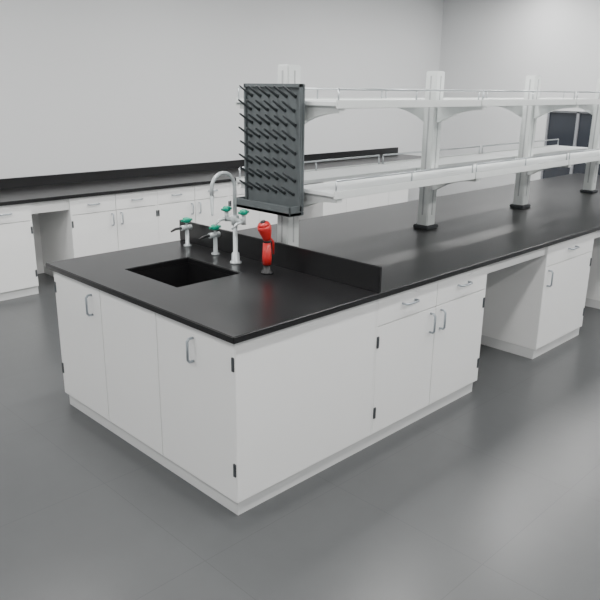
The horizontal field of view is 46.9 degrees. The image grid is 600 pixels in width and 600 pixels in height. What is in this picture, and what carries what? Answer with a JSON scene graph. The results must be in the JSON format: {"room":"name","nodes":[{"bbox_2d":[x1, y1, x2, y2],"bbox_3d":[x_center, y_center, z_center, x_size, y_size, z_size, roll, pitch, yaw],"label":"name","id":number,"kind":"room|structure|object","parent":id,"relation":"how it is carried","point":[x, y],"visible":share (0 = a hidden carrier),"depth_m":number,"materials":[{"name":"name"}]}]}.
{"room":"laboratory","nodes":[
{"label":"laboratory","id":0,"kind":"room"},
{"bbox_2d":[0,0,443,200],"bbox_3d":[-2.127,-2.033,7.216,12.400,3.300,0.100,-16,23,-42],"label":"wall","id":1,"kind":"structure","parent":0,"point":[86,85],"depth_m":7.84,"materials":[{"name":"white paint"}]},
{"bbox_2d":[0,273,599,599],"bbox_3d":[1.309,0.654,4.394,12.400,0.100,9.920,-16,23,-42],"label":"floor","id":2,"kind":"structure","parent":0,"point":[493,493],"depth_m":3.19,"materials":[{"name":"grey concrete"}]},
{"bbox_2d":[0,147,420,300],"bbox_3d":[-1.688,-0.869,7.394,9.800,0.980,0.775,-16,23,-42],"label":"lab bench","id":3,"kind":"object","parent":2,"relation":"on","point":[44,219],"visible":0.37,"depth_m":6.94,"materials":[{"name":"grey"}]},
{"bbox_2d":[45,173,599,514],"bbox_3d":[1.584,-0.292,5.819,6.908,0.880,1.688,-16,23,-42],"label":"bench","id":4,"kind":"object","parent":2,"relation":"on","point":[245,384],"visible":0.94,"depth_m":3.68,"materials":[{"name":"black"}]},
{"bbox_2d":[171,217,192,246],"bbox_3d":[-0.743,-0.422,4.338,0.162,0.182,0.054,-16,23,-42],"label":"valve","id":5,"kind":"object","parent":4,"relation":"on","point":[186,220],"visible":1,"depth_m":4.34,"materials":[{"name":"grey metal"}]},
{"bbox_2d":[136,262,230,286],"bbox_3d":[-0.646,0.038,3.855,0.460,0.348,0.530,-16,23,-42],"label":"sink basin","id":6,"kind":"object","parent":4,"relation":"in","point":[176,274],"depth_m":4.03,"materials":[{"name":"black"}]},
{"bbox_2d":[199,224,220,254],"bbox_3d":[-0.539,-0.355,4.129,0.162,0.182,0.054,-16,23,-42],"label":"valve","id":7,"kind":"object","parent":4,"relation":"on","point":[214,235],"visible":0.99,"depth_m":4.14,"materials":[{"name":"grey metal"}]},
{"bbox_2d":[210,171,248,264],"bbox_3d":[-0.416,-0.452,3.856,0.208,0.530,0.198,-16,23,-42],"label":"gooseneck faucet","id":8,"kind":"object","parent":4,"relation":"on","point":[234,219],"visible":1,"depth_m":3.88,"materials":[{"name":"grey metal"}]},
{"bbox_2d":[257,220,273,274],"bbox_3d":[-0.179,-0.287,3.726,0.109,0.296,0.076,-16,23,-42],"label":"sprayer","id":9,"kind":"object","parent":4,"relation":"on","point":[264,227],"visible":1,"depth_m":3.71,"materials":[{"name":"red plastic"}]},
{"bbox_2d":[179,220,381,292],"bbox_3d":[-0.194,-0.281,3.979,0.020,0.135,1.680,-16,23,-42],"label":"panel","id":10,"kind":"object","parent":4,"relation":"on","point":[354,273],"visible":0.73,"depth_m":3.77,"materials":[{"name":"black stone"}]},
{"bbox_2d":[45,173,599,343],"bbox_3d":[1.589,-0.699,5.701,6.900,0.032,1.680,-16,23,-42],"label":"countertop","id":11,"kind":"structure","parent":4,"relation":"on","point":[479,228],"depth_m":4.15,"materials":[{"name":"black stone"}]},
{"bbox_2d":[235,64,599,246],"bbox_3d":[1.425,-1.192,5.387,4.340,1.090,0.824,-16,23,-42],"label":"rack","id":12,"kind":"object","parent":4,"relation":"on","point":[432,172],"visible":0.83,"depth_m":4.84,"materials":[{"name":"grey metal"}]},
{"bbox_2d":[237,83,304,216],"bbox_3d":[-0.176,-0.850,3.882,0.128,0.700,0.470,-16,23,-42],"label":"drying rack","id":13,"kind":"object","parent":12,"relation":"attached to","point":[274,114],"visible":0.96,"depth_m":3.87,"materials":[{"name":"grey plastic"}]},
{"bbox_2d":[436,0,599,196],"bbox_3d":[5.697,-2.191,8.049,0.100,3.300,9.720,-16,23,-42],"label":"wall","id":14,"kind":"structure","parent":0,"point":[486,44],"depth_m":10.33,"materials":[{"name":"white paint"}]},
{"bbox_2d":[540,111,599,178],"bbox_3d":[4.862,-1.840,8.978,0.110,1.145,3.660,-16,23,-42],"label":"window","id":15,"kind":"structure","parent":14,"relation":"in","point":[572,128],"depth_m":9.94,"materials":[{"name":"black glass"}]}
]}

